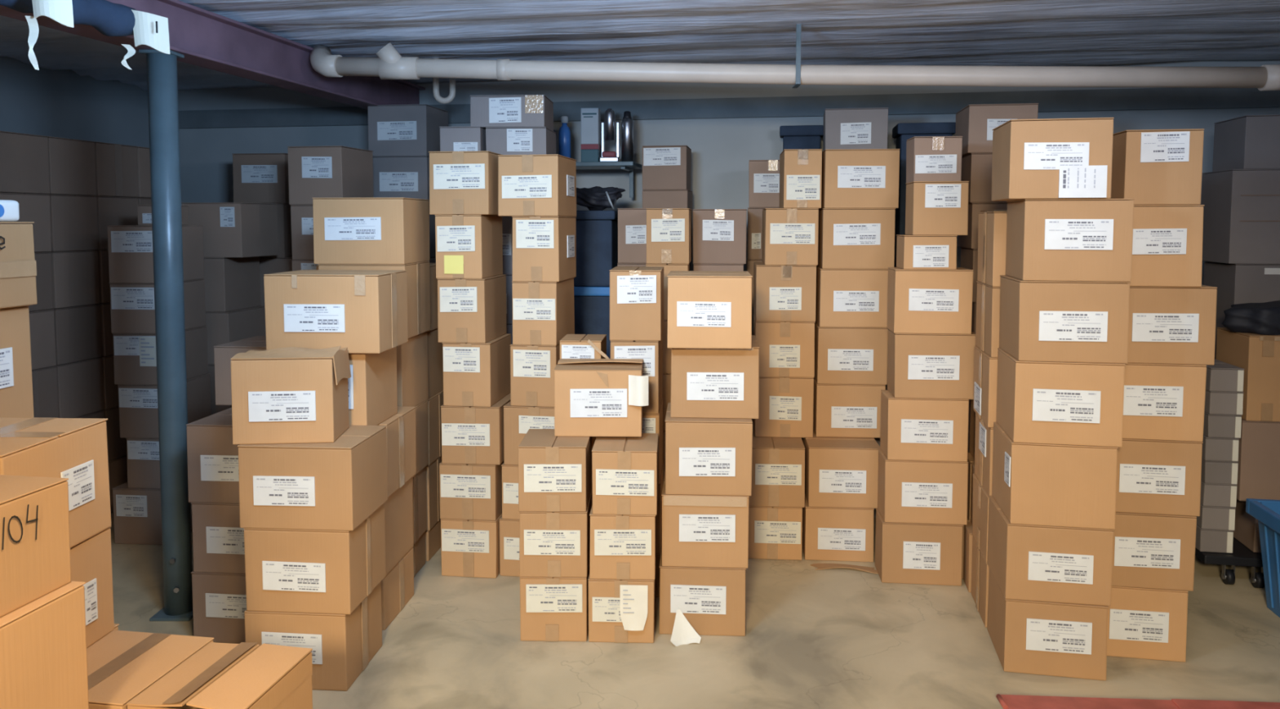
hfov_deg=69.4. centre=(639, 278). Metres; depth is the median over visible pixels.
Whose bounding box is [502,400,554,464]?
cardboard box
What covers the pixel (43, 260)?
cardboard box
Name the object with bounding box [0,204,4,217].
print
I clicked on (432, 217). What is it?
cardboard box
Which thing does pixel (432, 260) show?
cardboard box
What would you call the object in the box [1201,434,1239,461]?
cardboard box
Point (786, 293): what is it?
cardboard box
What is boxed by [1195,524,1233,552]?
cardboard box
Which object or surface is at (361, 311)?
cardboard box
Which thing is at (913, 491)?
cardboard box
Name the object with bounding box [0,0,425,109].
steel beam
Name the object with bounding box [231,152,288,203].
cardboard box
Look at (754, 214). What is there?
cardboard box
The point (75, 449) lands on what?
cardboard box
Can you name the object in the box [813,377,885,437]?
cardboard box
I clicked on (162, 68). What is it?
steel post
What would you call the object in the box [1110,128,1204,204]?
cardboard box
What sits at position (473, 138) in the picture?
cardboard box
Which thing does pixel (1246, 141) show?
cardboard box
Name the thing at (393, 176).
cardboard box
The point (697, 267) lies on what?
cardboard box
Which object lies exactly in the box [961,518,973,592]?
cardboard box
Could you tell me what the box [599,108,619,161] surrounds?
dispenser
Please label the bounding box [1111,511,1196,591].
cardboard box
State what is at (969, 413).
cardboard box
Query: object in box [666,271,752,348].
cardboard box
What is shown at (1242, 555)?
dolly
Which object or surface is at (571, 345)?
cardboard box
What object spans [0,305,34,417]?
cardboard box
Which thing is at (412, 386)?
cardboard box
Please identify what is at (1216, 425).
cardboard box
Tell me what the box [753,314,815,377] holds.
cardboard box
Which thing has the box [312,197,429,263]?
cardboard box
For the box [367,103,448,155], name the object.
cardboard box
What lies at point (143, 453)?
cardboard box
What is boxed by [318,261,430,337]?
cardboard box
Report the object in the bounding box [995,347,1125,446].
cardboard box
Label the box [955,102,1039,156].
cardboard box
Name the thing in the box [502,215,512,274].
cardboard box
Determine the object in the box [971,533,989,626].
cardboard box
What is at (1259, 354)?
cardboard box
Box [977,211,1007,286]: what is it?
cardboard box
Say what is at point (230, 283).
cardboard box
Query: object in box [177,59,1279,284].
wall
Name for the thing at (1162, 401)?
cardboard box
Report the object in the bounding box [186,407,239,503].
cardboard box
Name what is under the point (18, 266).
cardboard box
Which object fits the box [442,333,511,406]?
cardboard box
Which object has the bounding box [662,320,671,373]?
cardboard box
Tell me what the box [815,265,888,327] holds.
cardboard box
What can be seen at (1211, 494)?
cardboard box
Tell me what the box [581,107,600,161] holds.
product box
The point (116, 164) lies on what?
cardboard box
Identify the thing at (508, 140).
cardboard box
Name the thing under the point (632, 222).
cardboard box
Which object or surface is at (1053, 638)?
cardboard box
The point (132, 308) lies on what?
cardboard box
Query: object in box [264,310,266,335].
cardboard box
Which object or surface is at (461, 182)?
cardboard box
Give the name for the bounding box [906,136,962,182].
cardboard box
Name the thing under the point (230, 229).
cardboard box
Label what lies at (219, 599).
cardboard box
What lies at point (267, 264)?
cardboard box
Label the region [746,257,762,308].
cardboard box
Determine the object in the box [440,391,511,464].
cardboard box
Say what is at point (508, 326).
cardboard box
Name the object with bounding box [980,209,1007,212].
cardboard box
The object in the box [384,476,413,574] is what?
cardboard box
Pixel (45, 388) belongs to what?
cardboard box
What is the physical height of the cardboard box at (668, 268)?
0.279 m
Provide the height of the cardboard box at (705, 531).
0.282 m
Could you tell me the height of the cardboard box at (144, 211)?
0.103 m
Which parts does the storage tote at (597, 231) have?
lid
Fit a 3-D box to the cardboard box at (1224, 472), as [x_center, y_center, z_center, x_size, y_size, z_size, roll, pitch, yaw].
[2.594,0.847,4.233,0.135,0.102,0.323,1,4,10]
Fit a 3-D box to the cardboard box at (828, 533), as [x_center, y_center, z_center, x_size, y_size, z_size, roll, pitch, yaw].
[0.957,1.197,4.534,0.321,0.256,0.365,0,4,5]
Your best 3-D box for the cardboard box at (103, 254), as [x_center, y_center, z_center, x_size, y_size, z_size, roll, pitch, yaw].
[-3.075,-0.020,5.175,0.403,0.287,0.306,1,4,10]
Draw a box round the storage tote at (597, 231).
[573,210,617,286]
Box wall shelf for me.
[575,160,642,197]
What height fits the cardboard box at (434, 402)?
0.312 m
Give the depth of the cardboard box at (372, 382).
3.50 m
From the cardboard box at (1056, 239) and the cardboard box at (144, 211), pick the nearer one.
the cardboard box at (1056, 239)
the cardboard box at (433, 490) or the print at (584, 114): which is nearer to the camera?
the cardboard box at (433, 490)
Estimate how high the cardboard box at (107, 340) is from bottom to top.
0.287 m
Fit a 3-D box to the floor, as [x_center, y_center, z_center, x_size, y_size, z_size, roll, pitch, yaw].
[-0.452,1.567,1.564,7.600,0.120,9.130,1,4,10]
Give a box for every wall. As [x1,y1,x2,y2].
[0,56,149,147]
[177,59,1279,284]
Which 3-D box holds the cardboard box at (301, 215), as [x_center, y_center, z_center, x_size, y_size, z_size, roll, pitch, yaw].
[-1.652,-0.251,4.992,0.296,0.286,0.365,1,4,11]
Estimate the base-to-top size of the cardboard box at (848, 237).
0.293 m
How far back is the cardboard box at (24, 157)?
4.49 m
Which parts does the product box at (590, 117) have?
panel, panel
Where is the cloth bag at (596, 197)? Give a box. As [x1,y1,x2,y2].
[576,186,625,210]
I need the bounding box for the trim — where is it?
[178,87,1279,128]
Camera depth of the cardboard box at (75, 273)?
4.81 m
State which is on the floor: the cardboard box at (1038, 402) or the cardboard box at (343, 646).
the cardboard box at (343, 646)
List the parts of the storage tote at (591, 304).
lid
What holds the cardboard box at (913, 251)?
on the cardboard box at (935, 301)
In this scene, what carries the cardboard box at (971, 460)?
on the cardboard box at (966, 561)
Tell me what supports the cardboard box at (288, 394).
on the cardboard box at (339, 484)
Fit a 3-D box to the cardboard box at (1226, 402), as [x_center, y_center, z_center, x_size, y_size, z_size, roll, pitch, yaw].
[2.603,0.539,4.216,0.136,0.102,0.323,1,4,10]
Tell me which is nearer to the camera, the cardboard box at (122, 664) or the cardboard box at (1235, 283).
the cardboard box at (122, 664)
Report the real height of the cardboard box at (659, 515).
0.302 m
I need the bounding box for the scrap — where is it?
[810,563,878,573]
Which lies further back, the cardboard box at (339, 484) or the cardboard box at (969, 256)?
the cardboard box at (969, 256)
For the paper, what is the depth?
3.53 m
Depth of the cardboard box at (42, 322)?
4.61 m
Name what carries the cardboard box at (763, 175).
on the cardboard box at (754, 214)
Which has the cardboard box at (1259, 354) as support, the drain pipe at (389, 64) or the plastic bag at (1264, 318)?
the plastic bag at (1264, 318)
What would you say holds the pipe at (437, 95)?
attached to the drain pipe at (389, 64)
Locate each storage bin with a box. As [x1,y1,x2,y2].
[779,124,823,441]
[892,121,955,266]
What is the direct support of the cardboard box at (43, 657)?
on the cardboard box
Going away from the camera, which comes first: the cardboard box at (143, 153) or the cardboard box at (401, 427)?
the cardboard box at (401, 427)
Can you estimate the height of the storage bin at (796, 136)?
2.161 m
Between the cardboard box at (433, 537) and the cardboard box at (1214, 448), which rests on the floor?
the cardboard box at (433, 537)
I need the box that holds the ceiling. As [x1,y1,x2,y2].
[0,0,1279,90]
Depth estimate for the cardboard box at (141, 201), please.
5.31 m
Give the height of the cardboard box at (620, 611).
0.244 m
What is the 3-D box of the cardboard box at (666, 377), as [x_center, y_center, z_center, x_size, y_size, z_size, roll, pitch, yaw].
[0.151,0.608,4.785,0.214,0.287,0.340,0,4,5]
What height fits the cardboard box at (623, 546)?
0.249 m
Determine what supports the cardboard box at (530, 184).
on the cardboard box at (544, 247)
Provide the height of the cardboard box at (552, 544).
0.252 m
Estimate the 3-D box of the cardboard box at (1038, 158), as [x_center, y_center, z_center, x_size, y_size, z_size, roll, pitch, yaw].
[1.467,-0.418,3.319,0.329,0.272,0.356,1,4,11]
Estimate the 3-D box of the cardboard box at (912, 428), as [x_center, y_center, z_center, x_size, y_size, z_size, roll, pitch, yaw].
[1.269,0.657,4.142,0.346,0.274,0.209,0,4,6]
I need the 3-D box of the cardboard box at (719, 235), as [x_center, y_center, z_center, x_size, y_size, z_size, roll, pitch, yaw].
[0.430,-0.227,4.946,0.279,0.283,0.345,0,4,7]
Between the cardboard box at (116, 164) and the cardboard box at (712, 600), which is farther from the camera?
the cardboard box at (116, 164)
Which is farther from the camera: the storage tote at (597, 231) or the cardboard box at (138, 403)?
the storage tote at (597, 231)
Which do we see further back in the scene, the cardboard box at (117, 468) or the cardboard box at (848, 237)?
the cardboard box at (117, 468)
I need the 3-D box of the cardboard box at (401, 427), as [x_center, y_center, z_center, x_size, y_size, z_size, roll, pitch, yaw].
[-1.149,0.699,3.774,0.374,0.290,0.351,0,4,5]
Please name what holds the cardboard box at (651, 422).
on the cardboard box at (659, 515)
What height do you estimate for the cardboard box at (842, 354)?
0.280 m
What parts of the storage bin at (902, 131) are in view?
lid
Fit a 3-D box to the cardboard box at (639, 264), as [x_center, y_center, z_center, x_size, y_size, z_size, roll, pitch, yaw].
[0.021,0.042,5.119,0.257,0.267,0.341,0,4,5]
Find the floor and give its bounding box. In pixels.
[109,512,1279,708]
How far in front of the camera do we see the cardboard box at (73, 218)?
4.79 m
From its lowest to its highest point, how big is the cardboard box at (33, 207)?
0.287 m
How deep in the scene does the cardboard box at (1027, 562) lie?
3.24 m
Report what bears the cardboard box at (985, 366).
on the cardboard box
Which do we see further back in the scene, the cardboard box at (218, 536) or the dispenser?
the dispenser
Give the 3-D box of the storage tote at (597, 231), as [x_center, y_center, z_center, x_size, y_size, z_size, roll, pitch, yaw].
[-0.263,-0.171,5.169,0.300,0.414,0.300,0,4,8]
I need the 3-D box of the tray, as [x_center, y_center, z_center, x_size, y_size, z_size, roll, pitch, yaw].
[-0.178,-0.730,5.456,0.080,0.032,0.090,0,4,6]
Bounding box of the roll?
[0,0,135,35]
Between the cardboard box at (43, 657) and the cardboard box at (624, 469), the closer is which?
the cardboard box at (43, 657)
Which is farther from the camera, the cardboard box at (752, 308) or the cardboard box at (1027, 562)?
the cardboard box at (752, 308)
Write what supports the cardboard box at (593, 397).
on the cardboard box at (624, 469)
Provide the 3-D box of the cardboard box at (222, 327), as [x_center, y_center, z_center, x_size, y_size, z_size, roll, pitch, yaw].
[-2.332,0.313,5.186,0.286,0.287,0.361,1,4,8]
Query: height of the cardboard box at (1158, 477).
0.272 m
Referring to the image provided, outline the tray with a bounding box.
[602,151,617,156]
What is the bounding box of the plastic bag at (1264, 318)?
[1222,300,1279,334]
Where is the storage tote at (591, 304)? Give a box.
[573,285,610,358]
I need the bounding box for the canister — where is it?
[604,108,615,140]
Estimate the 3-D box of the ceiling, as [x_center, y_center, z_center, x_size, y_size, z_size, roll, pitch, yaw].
[-0.465,-0.984,1.334,7.300,0.063,8.980,1,4,10]
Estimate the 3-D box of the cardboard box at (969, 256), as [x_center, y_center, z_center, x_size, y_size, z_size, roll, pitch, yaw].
[1.773,-0.023,4.579,0.303,0.255,0.360,1,4,10]
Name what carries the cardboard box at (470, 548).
on the floor
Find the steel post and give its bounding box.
[138,48,193,621]
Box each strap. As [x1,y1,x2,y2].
[25,0,74,70]
[120,9,169,69]
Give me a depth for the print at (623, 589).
3.49 m
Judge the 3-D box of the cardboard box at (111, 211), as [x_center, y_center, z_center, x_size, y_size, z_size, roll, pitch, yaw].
[-3.079,-0.310,5.157,0.400,0.287,0.306,1,4,9]
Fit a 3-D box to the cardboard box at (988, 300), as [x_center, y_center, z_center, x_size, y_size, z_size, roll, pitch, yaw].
[1.551,0.161,3.713,0.333,0.274,0.345,1,4,10]
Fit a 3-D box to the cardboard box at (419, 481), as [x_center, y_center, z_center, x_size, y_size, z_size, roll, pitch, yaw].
[-1.230,1.032,4.162,0.450,0.310,0.350,0,4,4]
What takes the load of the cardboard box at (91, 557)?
on the cardboard box at (116, 628)
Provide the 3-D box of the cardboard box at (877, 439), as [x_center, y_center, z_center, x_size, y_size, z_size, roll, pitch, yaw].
[1.205,0.814,5.146,0.319,0.272,0.330,1,4,9]
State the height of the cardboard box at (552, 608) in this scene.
0.249 m
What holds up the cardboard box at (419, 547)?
on the floor
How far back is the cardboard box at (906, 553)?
4.08 m
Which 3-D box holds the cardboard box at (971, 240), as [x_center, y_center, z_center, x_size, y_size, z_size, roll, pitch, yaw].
[1.763,-0.261,4.566,0.310,0.220,0.360,1,4,9]
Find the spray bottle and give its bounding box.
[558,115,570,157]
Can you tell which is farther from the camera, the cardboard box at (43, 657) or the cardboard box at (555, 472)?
the cardboard box at (555, 472)
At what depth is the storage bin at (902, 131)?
5.00 m
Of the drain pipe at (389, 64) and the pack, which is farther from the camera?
the drain pipe at (389, 64)
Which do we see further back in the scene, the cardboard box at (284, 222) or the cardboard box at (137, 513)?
the cardboard box at (284, 222)
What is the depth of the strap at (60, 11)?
2.72 m
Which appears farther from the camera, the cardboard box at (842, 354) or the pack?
the cardboard box at (842, 354)
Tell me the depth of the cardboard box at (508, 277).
4.86 m
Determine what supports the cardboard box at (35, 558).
on the cardboard box at (43, 657)
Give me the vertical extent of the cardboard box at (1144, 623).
0.264 m
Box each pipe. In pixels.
[310,23,1279,90]
[432,57,455,103]
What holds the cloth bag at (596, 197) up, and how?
on the storage tote at (597, 231)
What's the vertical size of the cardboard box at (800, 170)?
0.285 m
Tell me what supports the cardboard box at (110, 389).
on the cardboard box at (117, 446)
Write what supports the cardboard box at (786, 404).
on the cardboard box at (778, 463)
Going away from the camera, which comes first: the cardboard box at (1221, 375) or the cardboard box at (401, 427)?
the cardboard box at (401, 427)
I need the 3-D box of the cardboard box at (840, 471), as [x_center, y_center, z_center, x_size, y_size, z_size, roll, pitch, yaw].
[0.977,0.926,4.517,0.335,0.285,0.364,0,4,5]
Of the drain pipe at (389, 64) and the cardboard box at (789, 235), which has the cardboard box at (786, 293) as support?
the cardboard box at (789, 235)
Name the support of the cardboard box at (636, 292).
on the cardboard box at (651, 351)
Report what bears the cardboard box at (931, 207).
on the cardboard box at (913, 251)
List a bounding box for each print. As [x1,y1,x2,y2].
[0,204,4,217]
[582,112,596,117]
[622,589,634,613]
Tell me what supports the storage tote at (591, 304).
on the storage tote
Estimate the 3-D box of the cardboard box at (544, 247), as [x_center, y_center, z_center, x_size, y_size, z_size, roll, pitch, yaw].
[-0.433,-0.141,4.254,0.218,0.289,0.364,1,4,8]
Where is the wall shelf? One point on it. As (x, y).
(629, 166)
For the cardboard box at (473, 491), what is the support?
on the cardboard box at (470, 548)
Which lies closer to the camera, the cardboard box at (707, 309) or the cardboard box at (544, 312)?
the cardboard box at (707, 309)
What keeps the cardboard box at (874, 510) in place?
on the floor
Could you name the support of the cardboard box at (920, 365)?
on the cardboard box at (912, 428)
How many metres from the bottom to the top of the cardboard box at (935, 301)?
0.279 m
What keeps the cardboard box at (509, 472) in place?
on the cardboard box at (508, 528)
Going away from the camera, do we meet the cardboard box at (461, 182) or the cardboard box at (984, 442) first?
the cardboard box at (984, 442)
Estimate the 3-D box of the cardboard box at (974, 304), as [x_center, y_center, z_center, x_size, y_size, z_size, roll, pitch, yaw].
[1.783,0.233,4.599,0.306,0.257,0.361,1,4,8]
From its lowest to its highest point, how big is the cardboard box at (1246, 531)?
0.231 m
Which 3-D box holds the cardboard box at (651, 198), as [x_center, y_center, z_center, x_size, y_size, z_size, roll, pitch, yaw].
[0.166,-0.361,5.497,0.266,0.321,0.301,1,4,9]
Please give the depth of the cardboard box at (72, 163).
4.78 m
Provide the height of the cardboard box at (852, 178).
0.284 m
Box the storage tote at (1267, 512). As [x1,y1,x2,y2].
[1245,497,1279,617]
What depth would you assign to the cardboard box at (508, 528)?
4.17 m
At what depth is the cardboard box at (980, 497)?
3.76 m
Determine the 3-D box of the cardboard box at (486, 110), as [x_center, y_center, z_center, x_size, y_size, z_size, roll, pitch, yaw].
[-0.648,-0.836,4.715,0.373,0.156,0.304,0,4,3]
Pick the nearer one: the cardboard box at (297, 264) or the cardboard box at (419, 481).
the cardboard box at (419, 481)
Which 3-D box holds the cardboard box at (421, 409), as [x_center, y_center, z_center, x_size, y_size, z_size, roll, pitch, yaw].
[-1.222,0.722,4.144,0.454,0.307,0.351,0,4,5]
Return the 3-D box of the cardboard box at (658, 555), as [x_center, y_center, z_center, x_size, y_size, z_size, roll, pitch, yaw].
[0.000,1.257,4.116,0.205,0.186,0.341,0,4,5]
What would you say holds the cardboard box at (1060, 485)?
on the cardboard box at (1027, 562)
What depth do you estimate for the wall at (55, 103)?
5.56 m
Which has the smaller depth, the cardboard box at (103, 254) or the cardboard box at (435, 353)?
the cardboard box at (435, 353)
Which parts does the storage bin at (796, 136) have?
lid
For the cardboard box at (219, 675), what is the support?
on the cardboard box
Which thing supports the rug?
on the floor
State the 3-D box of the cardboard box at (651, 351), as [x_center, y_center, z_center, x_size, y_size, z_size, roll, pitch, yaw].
[-0.011,0.406,4.062,0.205,0.308,0.344,0,4,4]
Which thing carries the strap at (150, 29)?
attached to the roll
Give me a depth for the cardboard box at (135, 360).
4.54 m
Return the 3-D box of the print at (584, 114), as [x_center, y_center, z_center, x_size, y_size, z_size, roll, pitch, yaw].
[-0.295,-0.953,5.400,0.084,0.025,0.004,0,4,6]
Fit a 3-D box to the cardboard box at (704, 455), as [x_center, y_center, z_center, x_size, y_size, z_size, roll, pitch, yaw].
[0.274,0.679,3.717,0.335,0.287,0.364,0,4,4]
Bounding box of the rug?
[995,693,1279,708]
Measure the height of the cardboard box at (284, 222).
0.315 m
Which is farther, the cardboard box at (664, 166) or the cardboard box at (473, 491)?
the cardboard box at (664, 166)
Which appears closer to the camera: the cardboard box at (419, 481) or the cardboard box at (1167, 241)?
the cardboard box at (1167, 241)
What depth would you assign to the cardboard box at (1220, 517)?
4.09 m
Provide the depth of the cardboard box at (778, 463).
4.36 m
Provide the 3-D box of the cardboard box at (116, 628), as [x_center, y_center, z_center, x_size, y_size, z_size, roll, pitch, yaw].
[-1.568,1.053,2.289,0.345,0.271,0.361,1,4,9]
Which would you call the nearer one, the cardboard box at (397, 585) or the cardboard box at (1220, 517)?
the cardboard box at (397, 585)
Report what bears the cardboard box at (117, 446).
on the cardboard box at (117, 468)
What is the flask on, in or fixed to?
on the wall shelf
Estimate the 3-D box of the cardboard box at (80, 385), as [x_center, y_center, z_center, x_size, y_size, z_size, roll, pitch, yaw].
[-3.132,0.578,4.900,0.401,0.287,0.306,1,4,10]
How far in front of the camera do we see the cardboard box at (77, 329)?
4.83 m
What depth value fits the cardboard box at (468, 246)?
4.08 m
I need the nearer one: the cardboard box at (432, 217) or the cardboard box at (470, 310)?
the cardboard box at (470, 310)
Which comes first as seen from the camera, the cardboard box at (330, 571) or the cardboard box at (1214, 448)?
the cardboard box at (330, 571)
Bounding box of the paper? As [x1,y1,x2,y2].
[670,608,701,646]
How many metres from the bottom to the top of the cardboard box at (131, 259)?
0.280 m
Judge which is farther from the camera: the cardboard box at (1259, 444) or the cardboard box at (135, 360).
the cardboard box at (135, 360)
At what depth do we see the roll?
3.07 m
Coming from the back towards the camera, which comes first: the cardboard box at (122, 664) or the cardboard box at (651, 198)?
the cardboard box at (651, 198)
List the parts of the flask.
lid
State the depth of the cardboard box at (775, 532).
4.38 m
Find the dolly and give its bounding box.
[1195,537,1264,587]
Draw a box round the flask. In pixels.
[621,111,633,161]
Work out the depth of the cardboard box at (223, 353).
3.83 m
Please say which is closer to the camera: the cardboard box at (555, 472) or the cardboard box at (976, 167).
the cardboard box at (555, 472)
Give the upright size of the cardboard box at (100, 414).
0.287 m
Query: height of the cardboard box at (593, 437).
0.298 m
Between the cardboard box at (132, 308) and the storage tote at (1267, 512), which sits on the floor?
the storage tote at (1267, 512)
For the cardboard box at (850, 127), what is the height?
0.224 m
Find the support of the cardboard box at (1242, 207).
on the cardboard box at (1235, 283)
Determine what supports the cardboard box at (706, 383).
on the cardboard box at (704, 455)
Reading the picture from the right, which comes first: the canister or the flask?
the flask
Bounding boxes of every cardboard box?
[0,130,49,193]
[0,192,51,252]
[0,222,37,307]
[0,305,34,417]
[0,417,111,547]
[0,474,71,617]
[0,581,88,708]
[27,251,53,311]
[29,309,56,369]
[31,365,58,417]
[42,136,96,195]
[42,249,99,308]
[49,194,98,251]
[50,303,102,364]
[55,356,104,417]
[70,525,114,648]
[74,409,104,417]
[86,629,213,708]
[88,141,137,196]
[95,248,112,302]
[96,195,138,248]
[98,302,114,355]
[102,354,119,408]
[103,405,127,461]
[106,225,204,282]
[108,278,205,333]
[108,454,127,512]
[111,481,192,544]
[111,623,119,631]
[112,325,208,384]
[117,373,211,438]
[125,437,160,488]
[126,641,312,708]
[131,146,151,197]
[137,197,151,204]
[137,204,187,225]
[181,202,278,257]
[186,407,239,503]
[191,502,245,573]
[191,570,246,643]
[202,256,260,311]
[205,306,264,364]
[208,364,231,414]
[213,335,266,404]
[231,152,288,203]
[231,345,351,444]
[237,424,387,530]
[243,502,386,613]
[244,581,382,690]
[259,203,292,257]
[259,256,293,310]
[263,269,408,353]
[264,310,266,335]
[287,145,373,204]
[290,204,314,259]
[292,258,318,271]
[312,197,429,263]
[315,262,439,331]
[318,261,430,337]
[347,346,397,425]
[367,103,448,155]
[373,155,429,200]
[377,405,416,497]
[381,546,413,630]
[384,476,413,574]
[396,331,428,406]
[412,399,428,477]
[412,466,426,544]
[413,531,425,577]
[425,519,440,560]
[426,256,435,262]
[426,328,443,399]
[426,455,441,530]
[427,390,443,465]
[428,151,503,214]
[429,213,435,257]
[435,214,502,278]
[436,274,506,342]
[439,125,486,151]
[439,460,504,520]
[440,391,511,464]
[440,513,502,577]
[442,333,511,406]
[470,94,553,130]
[485,126,555,155]
[497,154,576,216]
[498,515,519,576]
[501,462,519,519]
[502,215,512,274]
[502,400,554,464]
[505,274,512,323]
[506,323,512,343]
[509,343,559,406]
[511,216,576,281]
[511,277,574,345]
[518,428,591,511]
[519,488,591,577]
[519,564,589,640]
[553,358,648,436]
[559,333,608,359]
[587,575,656,642]
[589,504,656,579]
[591,432,657,515]
[591,435,596,452]
[608,266,663,340]
[609,334,662,413]
[617,208,646,262]
[617,262,646,266]
[641,398,662,483]
[642,145,691,190]
[642,189,693,244]
[645,208,692,263]
[645,262,689,319]
[655,541,662,596]
[656,463,662,553]
[658,548,746,635]
[661,471,749,568]
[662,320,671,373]
[662,373,671,430]
[662,430,665,482]
[665,402,752,495]
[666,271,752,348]
[670,334,759,418]
[693,208,746,263]
[693,263,743,271]
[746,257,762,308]
[747,207,779,259]
[748,159,779,207]
[748,430,804,506]
[748,506,802,559]
[751,308,753,334]
[752,376,813,437]
[753,262,816,321]
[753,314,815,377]
[761,208,818,265]
[779,148,822,208]
[802,494,874,561]
[803,430,879,508]
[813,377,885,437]
[814,321,888,384]
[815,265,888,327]
[817,208,895,268]
[818,148,900,208]
[822,107,888,151]
[873,507,876,517]
[874,437,879,445]
[875,508,963,585]
[877,448,968,524]
[880,389,968,461]
[887,266,973,333]
[887,328,976,399]
[896,234,957,269]
[905,181,968,235]
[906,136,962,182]
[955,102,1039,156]
[957,202,1007,248]
[960,152,1006,202]
[960,246,977,302]
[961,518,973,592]
[967,404,970,452]
[967,452,974,524]
[968,399,975,460]
[971,302,976,333]
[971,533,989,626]
[972,473,989,562]
[973,346,997,426]
[974,412,993,495]
[975,280,999,357]
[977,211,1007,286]
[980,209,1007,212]
[986,495,1114,605]
[986,568,1109,679]
[991,117,1114,200]
[991,422,1118,528]
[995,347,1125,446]
[999,275,1130,363]
[1005,198,1134,281]
[1106,586,1188,662]
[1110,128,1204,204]
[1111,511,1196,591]
[1115,438,1203,515]
[1122,362,1206,441]
[1128,284,1217,364]
[1129,204,1204,286]
[1195,503,1235,530]
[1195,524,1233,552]
[1200,168,1279,263]
[1200,457,1238,484]
[1200,480,1237,506]
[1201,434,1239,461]
[1203,261,1279,353]
[1203,411,1242,438]
[1204,389,1244,414]
[1205,359,1244,391]
[1212,114,1279,171]
[1216,327,1279,421]
[1232,498,1261,552]
[1236,417,1279,501]
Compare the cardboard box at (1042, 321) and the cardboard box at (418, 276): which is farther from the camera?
the cardboard box at (418, 276)
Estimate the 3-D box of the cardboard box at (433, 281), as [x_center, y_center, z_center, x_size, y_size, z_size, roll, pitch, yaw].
[-1.233,0.084,4.468,0.540,0.307,0.330,0,4,4]
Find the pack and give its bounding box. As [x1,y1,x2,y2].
[0,200,19,222]
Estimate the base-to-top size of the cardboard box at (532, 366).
0.275 m
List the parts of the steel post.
plate, plate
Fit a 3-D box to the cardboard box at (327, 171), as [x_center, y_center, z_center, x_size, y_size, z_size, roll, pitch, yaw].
[-1.657,-0.546,4.975,0.305,0.302,0.364,1,4,10]
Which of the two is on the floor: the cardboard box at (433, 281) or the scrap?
the scrap
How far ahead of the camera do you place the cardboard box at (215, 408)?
5.02 m
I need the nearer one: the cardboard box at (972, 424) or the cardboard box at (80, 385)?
the cardboard box at (972, 424)
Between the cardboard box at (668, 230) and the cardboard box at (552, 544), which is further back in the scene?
the cardboard box at (668, 230)
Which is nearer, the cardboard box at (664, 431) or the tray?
the cardboard box at (664, 431)
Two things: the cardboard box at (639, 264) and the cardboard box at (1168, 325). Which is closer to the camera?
the cardboard box at (1168, 325)

